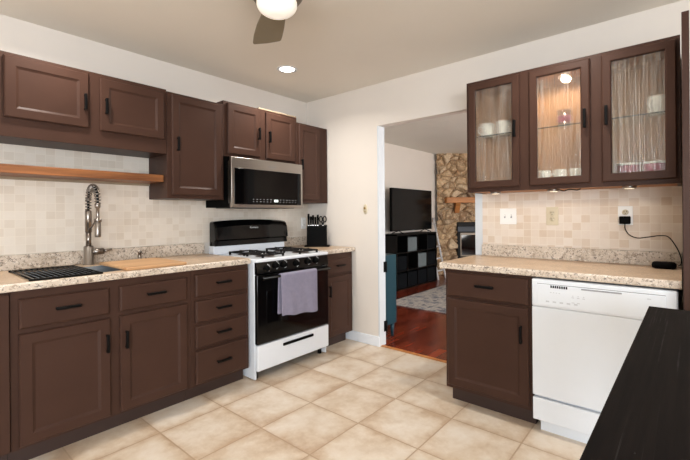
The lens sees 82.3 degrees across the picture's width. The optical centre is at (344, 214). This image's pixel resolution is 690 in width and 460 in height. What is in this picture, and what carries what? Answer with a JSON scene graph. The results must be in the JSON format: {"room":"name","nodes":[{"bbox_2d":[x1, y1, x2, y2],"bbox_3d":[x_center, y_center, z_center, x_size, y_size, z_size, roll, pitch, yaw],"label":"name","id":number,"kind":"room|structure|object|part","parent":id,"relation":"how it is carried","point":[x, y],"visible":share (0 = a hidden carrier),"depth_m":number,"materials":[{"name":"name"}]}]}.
{"room":"kitchen","nodes":[
{"label":"kitchen","id":0,"kind":"room"},
{"bbox_2d":[0,14,306,255],"bbox_3d":[-2.273,0.024,2.204,0.120,2.451,5.597,0,0,41],"label":"wall","id":1,"kind":"structure","parent":0,"point":[20,37],"depth_m":2.91,"materials":[{"name":"beige paint"}]},
{"bbox_2d":[0,50,166,157],"bbox_3d":[-1.669,-0.659,2.540,0.351,0.460,0.929,0,0,41],"label":"upper cabinet","id":2,"kind":"object","parent":1,"relation":"attached to","point":[44,104],"visible":1,"depth_m":2.39,"materials":[{"name":"brown paint"}]},
{"bbox_3d":[-1.712,-0.700,2.281,0.020,0.334,0.402,0,0,41],"label":"door","id":3,"kind":"part","parent":2,"relation":"part of","materials":[{"name":"brown paint"}]},
{"bbox_3d":[-1.578,-0.686,2.400,0.031,0.100,0.015,0,0,41],"label":"handle","id":4,"kind":"part","parent":2,"relation":"part of","materials":[{"name":"black metal"}]},
{"bbox_3d":[-1.503,-0.685,2.488,0.031,0.100,0.015,0,0,41],"label":"handle","id":5,"kind":"part","parent":2,"relation":"part of","materials":[{"name":"black metal"}]},
{"bbox_3d":[-1.410,-0.696,2.634,0.020,0.331,0.405,0,0,41],"label":"door","id":6,"kind":"part","parent":2,"relation":"part of","materials":[{"name":"brown paint"}]},
{"bbox_2d":[0,143,307,255],"bbox_3d":[-1.462,-0.109,3.056,0.008,0.696,3.247,0,0,41],"label":"tiled wall","id":7,"kind":"structure","parent":1,"relation":"attached to","point":[36,216],"depth_m":2.73,"materials":[{"name":"tile"}]},
{"bbox_2d":[0,163,163,185],"bbox_3d":[-1.730,-0.250,2.538,0.255,0.066,1.012,0,0,41],"label":"wall shelf","id":8,"kind":"object","parent":7,"relation":"attached to","point":[7,171],"visible":1,"depth_m":2.48,"materials":[{"name":"brown wood"}]},
{"bbox_2d":[301,218,305,228],"bbox_3d":[-0.445,0.090,4.229,0.009,0.120,0.066,0,0,41],"label":"power outlet","id":9,"kind":"object","parent":7,"relation":"attached to","point":[303,220],"visible":1,"depth_m":4.22,"materials":[{"name":"white plastic"}]},
{"bbox_2d":[149,91,222,200],"bbox_3d":[-1.217,-0.501,3.066,0.351,0.764,0.453,0,0,41],"label":"upper cabinet","id":10,"kind":"object","parent":1,"relation":"attached to","point":[191,167],"visible":0.98,"depth_m":2.95,"materials":[{"name":"brown paint"}]},
{"bbox_3d":[-1.200,-0.511,2.840,0.031,0.100,0.015,0,0,41],"label":"handle","id":11,"kind":"part","parent":10,"relation":"part of","materials":[{"name":"black metal"}]},
{"bbox_3d":[-1.112,-0.507,2.980,0.020,0.722,0.400,0,0,41],"label":"door","id":12,"kind":"part","parent":10,"relation":"part of","materials":[{"name":"brown paint"}]},
{"bbox_2d":[216,100,296,163],"bbox_3d":[-0.813,-0.703,3.541,0.351,0.458,0.790,0,0,41],"label":"upper cabinet","id":13,"kind":"object","parent":1,"relation":"attached to","point":[248,132],"depth_m":3.40,"materials":[{"name":"brown paint"}]},
{"bbox_3d":[-0.843,-0.700,3.297,0.020,0.408,0.319,0,0,41],"label":"door","id":14,"kind":"part","parent":13,"relation":"part of","materials":[{"name":"brown paint"}]},
{"bbox_2d":[206,156,302,208],"bbox_3d":[-0.792,-0.261,3.527,0.392,0.410,0.767,0,0,41],"label":"microwave","id":15,"kind":"object","parent":13,"relation":"attached to","point":[248,183],"visible":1,"depth_m":3.33,"materials":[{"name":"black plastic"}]},
{"bbox_3d":[-0.930,-0.261,3.142,0.025,0.340,0.002,0,0,41],"label":"trim","id":16,"kind":"part","parent":15,"relation":"part of","materials":[{"name":"metal"}]},
{"bbox_3d":[-0.645,-0.231,3.404,0.008,0.292,0.716,0,0,41],"label":"glass panel","id":17,"kind":"part","parent":15,"relation":"part of","materials":[{"name":"glass"}]},
{"bbox_3d":[-0.626,-0.928,3.607,0.052,0.011,0.440,0,0,41],"label":"wood strip","id":18,"kind":"part","parent":13,"relation":"part of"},
{"bbox_3d":[-0.586,-0.698,3.597,0.020,0.408,0.338,0,0,41],"label":"door","id":19,"kind":"part","parent":13,"relation":"part of","materials":[{"name":"brown paint"}]},
{"bbox_2d":[296,122,326,203],"bbox_3d":[-0.416,-0.500,4.003,0.351,0.766,0.419,0,0,41],"label":"upper cabinet","id":20,"kind":"object","parent":1,"relation":"attached to","point":[311,141],"visible":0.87,"depth_m":3.90,"materials":[{"name":"brown paint"}]},
{"bbox_3d":[-0.349,-0.505,3.873,0.020,0.722,0.284,0,0,41],"label":"door","id":21,"kind":"part","parent":20,"relation":"part of","materials":[{"name":"brown paint"}]},
{"bbox_2d":[30,275,585,459],"bbox_3d":[1.479,1.250,2.757,6.550,0.060,11.300,0,0,41],"label":"floor","id":22,"kind":"structure","parent":0,"point":[353,400],"depth_m":2.37,"materials":[{"name":"tile"}]},
{"bbox_2d":[0,292,9,459],"bbox_3d":[-2.053,0.811,1.852,0.659,0.874,0.640,0,0,41],"label":"base cabinet","id":23,"kind":"object","parent":22,"relation":"on","point":[4,297],"visible":0.98,"depth_m":1.87,"materials":[{"name":"brown paint"}]},
{"bbox_2d":[8,271,190,459],"bbox_3d":[-1.535,0.807,2.433,0.691,0.874,0.912,0,0,41],"label":"base cabinet","id":24,"kind":"object","parent":22,"relation":"on","point":[87,360],"visible":0.99,"depth_m":2.15,"materials":[{"name":"brown paint"}]},
{"bbox_3d":[-1.452,0.484,2.063,0.020,0.146,0.400,0,0,41],"label":"drawer","id":25,"kind":"part","parent":24,"relation":"part of","materials":[{"name":"brown paint"}]},
{"bbox_3d":[-1.448,0.855,2.064,0.020,0.547,0.402,0,0,41],"label":"door","id":26,"kind":"part","parent":24,"relation":"part of","materials":[{"name":"brown paint"}]},
{"bbox_3d":[-1.433,0.478,2.047,0.031,0.015,0.110,0,0,41],"label":"handle","id":27,"kind":"part","parent":24,"relation":"part of","materials":[{"name":"black metal"}]},
{"bbox_3d":[-1.313,0.715,2.185,0.031,0.100,0.015,0,0,41],"label":"handle","id":28,"kind":"part","parent":24,"relation":"part of","materials":[{"name":"black metal"}]},
{"bbox_2d":[0,243,250,292],"bbox_3d":[-1.603,0.304,2.368,0.662,0.128,2.013,0,0,41],"label":"countertop","id":29,"kind":"structure","parent":24,"relation":"on","point":[194,254],"depth_m":2.54,"materials":[{"name":"stone"}]},
{"bbox_2d":[8,265,102,280],"bbox_3d":[-1.642,0.324,2.233,0.508,0.012,0.327,0,0,41],"label":"dish rack","id":30,"kind":"object","parent":29,"relation":"on","point":[85,272],"visible":1,"depth_m":2.19,"materials":[{"name":"black metal"}]},
{"bbox_2d":[20,265,120,278],"bbox_3d":[-1.504,0.434,2.423,0.402,0.199,0.717,0,0,41],"label":"sink","id":31,"kind":"object","parent":29,"relation":"in","point":[101,268],"visible":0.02,"depth_m":2.57,"materials":[{"name":"metal"}]},
{"bbox_2d":[83,184,111,264],"bbox_3d":[-1.645,0.065,2.579,0.157,0.531,0.234,0,0,-14],"label":"faucet","id":32,"kind":"object","parent":29,"relation":"on","point":[89,251],"visible":1,"depth_m":2.60,"materials":[{"name":"silver metal"}]},
{"bbox_3d":[-1.620,0.063,2.546,0.184,0.076,0.044,0,0,41],"label":"holder arm","id":33,"kind":"part","parent":32,"relation":"part of","materials":[{"name":"silver metal"}]},
{"bbox_3d":[-1.646,0.246,2.673,0.048,0.043,0.118,0,0,41],"label":"lever","id":34,"kind":"part","parent":32,"relation":"part of","materials":[{"name":"silver metal"}]},
{"bbox_2d":[137,251,142,258],"bbox_3d":[-1.477,0.295,2.850,0.072,0.068,0.040,0,0,41],"label":"soap dispenser","id":35,"kind":"object","parent":29,"relation":"on","point":[138,252],"visible":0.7,"depth_m":2.85,"materials":[{"name":"silver metal"}]},
{"bbox_2d":[99,257,186,270],"bbox_3d":[-1.320,0.318,2.575,0.453,0.020,0.367,0,0,41],"label":"cutting board","id":36,"kind":"object","parent":29,"relation":"on","point":[144,263],"visible":1,"depth_m":2.50,"materials":[{"name":"brown wood"}]},
{"bbox_3d":[-1.249,0.715,2.260,0.031,0.100,0.015,0,0,41],"label":"handle","id":37,"kind":"part","parent":24,"relation":"part of","materials":[{"name":"black metal"}]},
{"bbox_3d":[-1.158,0.480,2.407,0.020,0.146,0.403,0,0,41],"label":"drawer","id":38,"kind":"part","parent":24,"relation":"part of","materials":[{"name":"brown paint"}]},
{"bbox_3d":[-1.155,0.851,2.407,0.020,0.549,0.402,0,0,41],"label":"door","id":39,"kind":"part","parent":24,"relation":"part of","materials":[{"name":"brown paint"}]},
{"bbox_3d":[-1.139,0.474,2.391,0.031,0.015,0.110,0,0,41],"label":"handle","id":40,"kind":"part","parent":24,"relation":"part of","materials":[{"name":"black metal"}]},
{"bbox_2d":[185,264,248,399],"bbox_3d":[-1.090,0.803,2.953,0.691,0.874,0.452,0,0,41],"label":"base cabinet","id":41,"kind":"object","parent":22,"relation":"on","point":[219,295],"visible":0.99,"depth_m":2.73,"materials":[{"name":"brown paint"}]},
{"bbox_3d":[-0.857,0.644,2.757,0.020,0.146,0.403,0,0,41],"label":"drawer","id":42,"kind":"part","parent":41,"relation":"part of","materials":[{"name":"brown paint"}]},
{"bbox_3d":[-0.858,0.471,2.758,0.020,0.149,0.405,0,0,41],"label":"drawer","id":43,"kind":"part","parent":41,"relation":"part of","materials":[{"name":"brown paint"}]},
{"bbox_3d":[-0.854,1.013,2.757,0.020,0.218,0.403,0,0,41],"label":"drawer","id":44,"kind":"part","parent":41,"relation":"part of","materials":[{"name":"brown paint"}]},
{"bbox_3d":[-0.856,0.811,2.757,0.020,0.148,0.403,0,0,41],"label":"drawer","id":45,"kind":"part","parent":41,"relation":"part of","materials":[{"name":"brown paint"}]},
{"bbox_3d":[-0.839,0.638,2.741,0.031,0.015,0.110,0,0,41],"label":"handle","id":46,"kind":"part","parent":41,"relation":"part of","materials":[{"name":"black metal"}]},
{"bbox_3d":[-0.839,0.465,2.742,0.031,0.015,0.110,0,0,41],"label":"handle","id":47,"kind":"part","parent":41,"relation":"part of","materials":[{"name":"black metal"}]},
{"bbox_3d":[-0.837,0.805,2.741,0.031,0.015,0.110,0,0,41],"label":"handle","id":48,"kind":"part","parent":41,"relation":"part of","materials":[{"name":"black metal"}]},
{"bbox_3d":[-0.836,1.007,2.741,0.031,0.015,0.110,0,0,41],"label":"handle","id":49,"kind":"part","parent":41,"relation":"part of","materials":[{"name":"black metal"}]},
{"bbox_2d":[209,219,330,379],"bbox_3d":[-0.630,0.639,3.423,0.743,1.196,0.806,0,0,41],"label":"gas range","id":50,"kind":"object","parent":22,"relation":"on","point":[274,339],"visible":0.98,"depth_m":3.23,"materials":[{"name":"white metal"}]},
{"bbox_3d":[-0.917,0.796,3.150,0.658,0.874,0.016,0,0,41],"label":"panel","id":51,"kind":"part","parent":50,"relation":"part of","materials":[{"name":"metal"}]},
{"bbox_3d":[-0.583,0.406,2.976,0.035,0.047,0.046,0,0,41],"label":"knob","id":52,"kind":"part","parent":50,"relation":"part of","materials":[{"name":"black plastic"}]},
{"bbox_2d":[218,250,327,262],"bbox_3d":[-0.658,0.344,3.425,0.680,0.025,0.776,0,0,41],"label":"cooktop","id":53,"kind":"object","parent":50,"relation":"in","point":[288,255],"depth_m":3.24,"materials":[{"name":"white metal"}]},
{"bbox_3d":[-0.412,0.401,3.215,0.033,0.088,0.768,0,0,41],"label":"control panel","id":54,"kind":"part","parent":50,"relation":"part of","materials":[{"name":"metal"}]},
{"bbox_3d":[-0.407,1.068,3.215,0.034,0.190,0.768,0,0,41],"label":"storage drawer","id":55,"kind":"part","parent":50,"relation":"part of","materials":[{"name":"metal"}]},
{"bbox_3d":[-0.410,0.707,3.215,0.034,0.516,0.768,0,0,41],"label":"oven door","id":56,"kind":"part","parent":50,"relation":"part of","materials":[{"name":"glass"}]},
{"bbox_3d":[-0.379,0.470,3.188,0.055,0.026,0.722,0,0,41],"label":"handle","id":57,"kind":"part","parent":50,"relation":"part of","materials":[{"name":"metal"}]},
{"bbox_2d":[278,268,317,315],"bbox_3d":[-0.372,0.627,3.163,0.053,0.356,0.401,0,0,41],"label":"tea towel","id":58,"kind":"object","parent":50,"relation":"hanging from","point":[297,290],"visible":1,"depth_m":3.13,"materials":[{"name":"purple fabric"}]},
{"bbox_3d":[-0.376,1.017,3.217,0.017,0.022,0.330,0,0,41],"label":"handle","id":59,"kind":"part","parent":50,"relation":"part of","materials":[{"name":"black plastic"}]},
{"bbox_2d":[326,251,351,346],"bbox_3d":[-0.285,0.797,3.896,0.691,0.874,0.400,0,0,41],"label":"base cabinet","id":60,"kind":"object","parent":22,"relation":"on","point":[340,273],"visible":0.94,"depth_m":3.70,"materials":[{"name":"brown paint"}]},
{"bbox_2d":[284,236,354,253],"bbox_3d":[-0.288,0.294,3.906,0.662,0.128,0.420,0,0,41],"label":"countertop","id":61,"kind":"structure","parent":60,"relation":"on","point":[297,242],"depth_m":3.95,"materials":[{"name":"stone"}]},
{"bbox_2d":[304,225,329,246],"bbox_3d":[-0.280,0.211,3.969,0.250,0.218,0.110,0,0,0],"label":"knife block","id":62,"kind":"object","parent":61,"relation":"on","point":[316,235],"visible":0.98,"depth_m":3.93,"materials":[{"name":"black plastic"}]},
{"bbox_2d":[319,216,326,225],"bbox_3d":[-0.223,0.060,3.971,0.081,0.098,0.018,0,0,0],"label":"scissors","id":63,"kind":"object","parent":62,"relation":"on","point":[320,216],"visible":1,"depth_m":3.97,"materials":[{"name":"black plastic"}]},
{"bbox_2d":[304,245,329,246],"bbox_3d":[-0.280,0.313,3.969,0.250,0.014,0.110,0,0,0],"label":"tray","id":64,"kind":"object","parent":61,"relation":"on","point":[305,245],"depth_m":3.92,"materials":[{"name":"black plastic"}]},
{"bbox_3d":[-0.054,0.478,3.698,0.020,0.144,0.346,0,0,41],"label":"drawer","id":65,"kind":"part","parent":60,"relation":"part of","materials":[{"name":"brown paint"}]},
{"bbox_3d":[-0.051,0.843,3.698,0.020,0.549,0.346,0,0,41],"label":"door","id":66,"kind":"part","parent":60,"relation":"part of","materials":[{"name":"brown paint"}]},
{"bbox_2d":[385,253,396,335],"bbox_3d":[0.072,0.817,4.216,0.950,0.828,0.305,0,0,41],"label":"sideboard","id":67,"kind":"object","parent":22,"relation":"on","point":[390,275],"visible":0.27,"depth_m":3.94,"materials":[{"name":"paint"}]},
{"bbox_3d":[0.480,1.160,4.014,0.048,0.136,0.048,0,0,41],"label":"leg","id":68,"kind":"part","parent":67,"relation":"part of","materials":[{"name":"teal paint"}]},
{"bbox_2d":[385,231,436,291],"bbox_3d":[1.123,0.770,6.896,0.355,0.905,1.335,0,0,41],"label":"organizer","id":69,"kind":"object","parent":22,"relation":"on","point":[395,243],"visible":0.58,"depth_m":6.73,"materials":[{"name":"black laminate"}]},
{"bbox_2d":[397,255,406,270],"bbox_3d":[0.808,0.795,6.515,0.325,0.235,0.302,0,0,41],"label":"storage bin","id":70,"kind":"object","parent":69,"relation":"on","point":[401,259],"visible":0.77,"depth_m":6.42,"materials":[{"name":"grey fabric"}]},
{"bbox_2d":[398,272,406,288],"bbox_3d":[0.810,1.081,6.515,0.325,0.235,0.302,0,0,41],"label":"storage bin","id":71,"kind":"object","parent":69,"relation":"on","point":[402,277],"visible":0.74,"depth_m":6.42,"materials":[{"name":"grey fabric"}]},
{"bbox_2d":[389,188,431,233],"bbox_3d":[1.186,-0.066,6.958,0.227,0.764,1.350,0,0,41],"label":"television","id":72,"kind":"object","parent":69,"relation":"on","point":[410,209],"visible":1,"depth_m":6.85,"materials":[{"name":"black plastic"}]},
{"bbox_2d":[408,270,416,286],"bbox_3d":[1.024,1.079,6.766,0.325,0.235,0.302,0,0,41],"label":"storage bin","id":73,"kind":"object","parent":69,"relation":"on","point":[412,274],"visible":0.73,"depth_m":6.66,"materials":[{"name":"grey fabric"}]},
{"bbox_2d":[408,236,416,251],"bbox_3d":[1.020,0.497,6.766,0.325,0.235,0.302,0,0,41],"label":"storage bin","id":74,"kind":"object","parent":69,"relation":"on","point":[412,241],"visible":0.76,"depth_m":6.67,"materials":[{"name":"grey fabric"}]},
{"bbox_2d":[418,252,425,266],"bbox_3d":[1.236,0.791,7.016,0.325,0.235,0.302,0,0,41],"label":"storage bin","id":75,"kind":"object","parent":69,"relation":"on","point":[421,255],"visible":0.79,"depth_m":6.92,"materials":[{"name":"grey fabric"}]},
{"bbox_2d":[418,268,426,283],"bbox_3d":[1.238,1.077,7.016,0.325,0.235,0.302,0,0,41],"label":"storage bin","id":76,"kind":"object","parent":69,"relation":"on","point":[422,272],"visible":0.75,"depth_m":6.91,"materials":[{"name":"grey fabric"}]},
{"bbox_2d":[428,266,434,280],"bbox_3d":[1.453,1.075,7.267,0.325,0.235,0.302,0,0,41],"label":"storage bin","id":77,"kind":"object","parent":69,"relation":"on","point":[431,269],"visible":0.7,"depth_m":7.16,"materials":[{"name":"grey fabric"}]},
{"bbox_2d":[428,251,434,264],"bbox_3d":[1.450,0.790,7.267,0.325,0.235,0.302,0,0,41],"label":"storage bin","id":78,"kind":"object","parent":69,"relation":"on","point":[431,254],"visible":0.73,"depth_m":7.17,"materials":[{"name":"grey fabric"}]},
{"bbox_2d":[428,235,434,248],"bbox_3d":[1.448,0.493,7.267,0.325,0.235,0.302,0,0,41],"label":"storage bin","id":79,"kind":"object","parent":69,"relation":"on","point":[431,238],"visible":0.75,"depth_m":7.17,"materials":[{"name":"black fabric"}]},
{"bbox_2d":[396,285,445,313],"bbox_3d":[2.251,1.209,5.484,2.520,0.010,2.250,0,0,41],"label":"area rug","id":80,"kind":"object","parent":22,"relation":"on","point":[434,299],"visible":0.04,"depth_m":5.57,"materials":[{"name":"fabric"}]},
{"bbox_2d":[427,217,445,279],"bbox_3d":[1.755,0.637,7.621,0.304,1.170,0.564,0,0,-22],"label":"ladder","id":81,"kind":"object","parent":22,"relation":"on","point":[434,223],"visible":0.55,"depth_m":7.68,"materials":[{"name":"grey paint"}]},
{"bbox_3d":[1.852,0.636,7.735,0.038,1.170,0.425,0,0,-22],"label":"rail","id":82,"kind":"part","parent":81,"relation":"part of","materials":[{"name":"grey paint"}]},
{"bbox_2d":[446,269,538,423],"bbox_3d":[1.044,0.786,2.631,0.530,0.874,0.641,0,0,41],"label":"base cabinet","id":83,"kind":"object","parent":22,"relation":"on","point":[489,352],"visible":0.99,"depth_m":2.40,"materials":[{"name":"brown paint"}]},
{"bbox_3d":[0.844,0.440,2.399,0.110,0.015,0.031,0,0,41],"label":"handle","id":84,"kind":"part","parent":83,"relation":"part of","materials":[{"name":"black metal"}]},
{"bbox_3d":[0.860,0.446,2.417,0.500,0.154,0.020,0,0,41],"label":"drawer","id":85,"kind":"part","parent":83,"relation":"part of","materials":[{"name":"brown paint"}]},
{"bbox_3d":[0.863,0.820,2.417,0.500,0.562,0.020,0,0,41],"label":"door","id":86,"kind":"part","parent":83,"relation":"part of","materials":[{"name":"brown paint"}]},
{"bbox_3d":[1.007,0.689,2.261,0.015,0.100,0.031,0,0,41],"label":"handle","id":87,"kind":"part","parent":83,"relation":"part of","materials":[{"name":"black metal"}]},
{"bbox_2d":[439,244,681,289],"bbox_3d":[1.282,0.284,2.434,1.213,0.122,0.613,0,0,41],"label":"countertop","id":88,"kind":"structure","parent":83,"relation":"on","point":[627,267],"depth_m":2.38,"materials":[{"name":"stone"}]},
{"bbox_2d":[651,261,676,268],"bbox_3d":[1.801,0.284,2.227,0.112,0.038,0.090,0,0,41],"label":"smart speaker","id":89,"kind":"object","parent":88,"relation":"on","point":[656,264],"visible":1,"depth_m":2.20},
{"bbox_2d":[532,277,677,443],"bbox_3d":[1.487,0.787,2.245,0.634,0.866,0.591,0,0,41],"label":"dishwasher","id":90,"kind":"object","parent":22,"relation":"on","point":[584,332],"visible":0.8,"depth_m":2.08,"materials":[{"name":"white plastic"}]},
{"bbox_3d":[1.354,1.185,2.062,0.604,0.072,0.025,0,0,41],"label":"toe panel","id":91,"kind":"part","parent":90,"relation":"part of","materials":[{"name":"white plastic"}]},
{"bbox_3d":[1.314,1.088,2.040,0.634,0.126,0.030,0,0,41],"label":"panel","id":92,"kind":"part","parent":90,"relation":"part of","materials":[{"name":"white plastic"}]},
{"bbox_3d":[1.312,0.762,2.040,0.634,0.500,0.030,0,0,41],"label":"door panel","id":93,"kind":"part","parent":90,"relation":"part of","materials":[{"name":"white plastic"}]},
{"bbox_3d":[1.307,0.434,2.037,0.634,0.157,0.038,0,0,41],"label":"control panel","id":94,"kind":"part","parent":90,"relation":"part of","materials":[{"name":"white plastic"}]},
{"bbox_2d":[580,306,689,459],"bbox_3d":[0.880,0.768,0.549,0.810,0.914,1.390,0,0,41],"label":"island table","id":95,"kind":"object","parent":22,"relation":"on","point":[645,414],"visible":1,"depth_m":0.67,"materials":[{"name":"black paint"}]},
{"bbox_2d":[681,10,689,310],"bbox_3d":[1.732,0.159,2.002,0.026,2.118,0.693,0,0,41],"label":"end panel","id":96,"kind":"object","parent":22,"relation":"on","point":[685,14],"visible":0.8,"depth_m":1.74,"materials":[{"name":"brown paint"}]},
{"bbox_2d":[0,0,681,154],"bbox_3d":[1.459,-1.271,2.757,6.550,0.080,11.300,0,0,41],"label":"ceiling","id":97,"kind":"structure","parent":0,"point":[335,47],"depth_m":2.66,"materials":[{"name":"beige paint"}]},
{"bbox_2d":[253,0,301,43],"bbox_3d":[-0.422,-1.086,1.824,0.962,0.260,0.871,0,0,41],"label":"ceiling fan","id":98,"kind":"object","parent":97,"relation":"hanging from","point":[270,25],"visible":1,"depth_m":1.95,"materials":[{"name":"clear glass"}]},
{"bbox_3d":[-0.425,-1.045,2.216,0.160,0.011,0.440,0,0,-16],"label":"blade","id":99,"kind":"part","parent":98,"relation":"part of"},
{"bbox_3d":[-0.328,-1.012,1.900,0.193,0.110,0.193,0,0,41],"label":"globe","id":100,"kind":"part","parent":98,"relation":"part of","materials":[{"name":"white glass"}]},
{"bbox_2d":[277,65,296,72],"bbox_3d":[-0.483,-1.212,3.294,0.168,0.005,0.168,0,0,41],"label":"recessed light","id":101,"kind":"object","parent":97,"relation":"in","point":[285,69],"visible":1,"depth_m":3.29,"materials":[{"name":"white paint"}]},
{"bbox_2d":[384,143,437,264],"bbox_3d":[0.842,-0.001,6.971,0.120,2.451,5.508,0,0,41],"label":"wall","id":102,"kind":"structure","parent":0,"point":[405,168],"depth_m":7.29,"materials":[{"name":"paint"}]},
{"bbox_2d":[436,153,474,274],"bbox_3d":[2.734,-0.016,7.944,1.750,2.451,0.147,0,0,0],"label":"stone wall","id":103,"kind":"structure","parent":0,"point":[451,175],"depth_m":7.97,"materials":[{"name":"stone"}]},
{"bbox_2d":[445,197,474,212],"bbox_3d":[2.717,-0.195,7.888,1.400,0.310,0.180,0,0,0],"label":"mantel shelf","id":104,"kind":"object","parent":103,"relation":"attached to","point":[457,201],"visible":0.44,"depth_m":7.80,"materials":[{"name":"orange wood"}]},
{"bbox_2d":[456,222,475,257],"bbox_3d":[2.813,0.517,8.117,1.100,0.745,0.400,0,0,0],"label":"fireplace insert","id":105,"kind":"object","parent":103,"relation":"attached to","point":[465,234],"visible":0.38,"depth_m":7.95,"materials":[{"name":"black metal"}]},
{"bbox_2d":[458,227,474,231],"bbox_3d":[2.811,0.287,7.923,1.100,0.105,0.012,0,0,0],"label":"hood","id":106,"kind":"object","parent":105,"relation":"attached to","point":[460,229],"depth_m":7.92,"materials":[{"name":"grey metal"}]},
{"bbox_3d":[2.564,0.599,7.950,0.480,0.475,0.014,0,0,0],"label":"door frame","id":107,"kind":"part","parent":105,"relation":"part of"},
{"bbox_3d":[2.564,0.599,7.955,0.480,0.475,0.008,0,0,0],"label":"glass door","id":108,"kind":"part","parent":105,"relation":"part of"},
{"bbox_2d":[307,0,689,336],"bbox_3d":[1.389,-0.005,2.818,6.350,2.451,0.095,0,0,41],"label":"wall","id":109,"kind":"structure","parent":0,"point":[351,119],"depth_m":3.67,"materials":[{"name":"beige paint"}]},
{"bbox_2d":[346,330,379,346],"bbox_3d":[0.149,1.185,3.814,0.455,0.092,0.014,0,0,41],"label":"baseboard","id":110,"kind":"structure","parent":109,"relation":"attached to","point":[373,340],"depth_m":3.78,"materials":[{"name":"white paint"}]},
{"bbox_2d":[363,204,367,213],"bbox_3d":[0.190,-0.053,3.770,0.052,0.096,0.015,0,0,41],"label":"plate","id":111,"kind":"object","parent":109,"relation":"attached to","point":[365,208],"visible":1,"depth_m":3.77,"materials":[{"name":"beige plastic"}]},
{"bbox_2d":[377,126,387,346],"bbox_3d":[0.353,0.200,3.712,0.032,2.058,0.109,0,0,41],"label":"door frame","id":112,"kind":"structure","parent":109,"relation":"attached to","point":[382,264],"depth_m":3.70,"materials":[{"name":"white paint"}]},
{"bbox_2d":[382,345,446,362],"bbox_3d":[0.697,1.223,3.400,0.939,0.006,0.038,0,0,41],"label":"trim","id":113,"kind":"structure","parent":109,"relation":"attached to","point":[389,347],"depth_m":3.45,"materials":[{"name":"orange wood"}]},
{"bbox_2d":[475,193,482,254],"bbox_3d":[1.070,0.194,3.088,0.058,2.058,0.101,0,0,41],"label":"trim opening","id":114,"kind":"structure","parent":109,"relation":"attached to","point":[478,197],"depth_m":3.05,"materials":[{"name":"white paint"}]},
{"bbox_2d":[467,35,680,193],"bbox_3d":[1.383,-0.546,2.513,1.152,0.770,0.351,0,0,41],"label":"upper cabinet","id":115,"kind":"object","parent":109,"relation":"attached to","point":[611,119],"visible":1,"depth_m":2.32,"materials":[{"name":"brown paint"}]},
{"bbox_3d":[1.003,-0.546,2.665,0.251,0.639,0.004,0,0,41],"label":"glass pane","id":116,"kind":"part","parent":115,"relation":"part of","materials":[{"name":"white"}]},
{"bbox_3d":[1.000,-0.546,2.662,0.337,0.725,0.020,0,0,41],"label":"door","id":117,"kind":"part","parent":115,"relation":"part of","materials":[{"name":"brown paint"}]},
{"bbox_3d":[1.094,-0.559,2.550,0.015,0.110,0.031,0,0,41],"label":"handle","id":118,"kind":"part","parent":115,"relation":"part of","materials":[{"name":"black metal"}]},
{"bbox_3d":[1.303,-0.548,2.408,0.247,0.639,0.004,0,0,41],"label":"glass pane","id":119,"kind":"part","parent":115,"relation":"part of","materials":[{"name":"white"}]},
{"bbox_3d":[1.300,-0.548,2.405,0.333,0.725,0.020,0,0,41],"label":"door","id":120,"kind":"part","parent":115,"relation":"part of","materials":[{"name":"brown paint"}]},
{"bbox_2d":[548,188,580,191],"bbox_3d":[1.369,-0.154,2.466,0.185,0.018,0.068,0,0,41],"label":"puck light","id":121,"kind":"object","parent":115,"relation":"attached to","point":[549,190],"visible":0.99,"depth_m":2.47,"materials":[{"name":"metal"}]},
{"bbox_3d":[1.409,-0.172,2.541,1.120,0.018,0.278,0,0,41],"label":"panel","id":122,"kind":"part","parent":115,"relation":"part of","materials":[{"name":"brown wood"}]},
{"bbox_3d":[1.393,-0.561,2.294,0.015,0.110,0.031,0,0,41],"label":"handle","id":123,"kind":"part","parent":115,"relation":"part of","materials":[{"name":"black metal"}]},
{"bbox_3d":[1.473,-0.562,2.225,0.015,0.110,0.031,0,0,41],"label":"handle","id":124,"kind":"part","parent":115,"relation":"part of","materials":[{"name":"black metal"}]},
{"bbox_2d":[622,185,636,188],"bbox_3d":[1.622,-0.157,2.250,0.068,0.018,0.068,0,0,41],"label":"puck light","id":125,"kind":"object","parent":115,"relation":"attached to","point":[631,186],"visible":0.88,"depth_m":2.23,"materials":[{"name":"metal"}]},
{"bbox_3d":[1.599,-0.550,2.156,0.243,0.639,0.004,0,0,41],"label":"glass pane","id":126,"kind":"part","parent":115,"relation":"part of","materials":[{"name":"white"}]},
{"bbox_3d":[1.596,-0.550,2.153,0.329,0.725,0.020,0,0,41],"label":"door","id":127,"kind":"part","parent":115,"relation":"part of","materials":[{"name":"brown paint"}]},
{"bbox_2d":[482,183,682,252],"bbox_3d":[1.502,0.021,2.654,1.166,0.402,0.008,0,0,41],"label":"tiled wall","id":128,"kind":"structure","parent":109,"relation":"attached to","point":[588,219],"depth_m":2.57,"materials":[{"name":"tile"}]},
{"bbox_2d":[500,208,516,223],"bbox_3d":[1.197,0.012,2.899,0.118,0.116,0.015,0,0,41],"label":"switch plate","id":129,"kind":"object","parent":128,"relation":"attached to","point":[507,216],"visible":1,"depth_m":2.90,"materials":[{"name":"white plastic"}]},
{"bbox_2d":[546,207,558,224],"bbox_3d":[1.423,0.009,2.710,0.076,0.124,0.009,0,0,41],"label":"power outlet","id":130,"kind":"object","parent":128,"relation":"attached to","point":[551,212],"visible":1,"depth_m":2.71,"materials":[{"name":"beige plastic"}]},
{"bbox_2d":[618,206,632,224],"bbox_3d":[1.736,0.005,2.443,0.076,0.118,0.009,0,0,41],"label":"power outlet","id":131,"kind":"object","parent":128,"relation":"attached to","point":[622,210],"visible":0.68,"depth_m":2.44,"materials":[{"name":"white plastic"}]},
{"bbox_2d":[619,216,681,265],"bbox_3d":[1.795,0.147,2.324,0.067,0.277,0.310,0,0,-33],"label":"power adapter","id":132,"kind":"object","parent":131,"relation":"attached to","point":[624,220],"visible":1,"depth_m":2.40,"materials":[{"name":"black plastic"}]}
]}

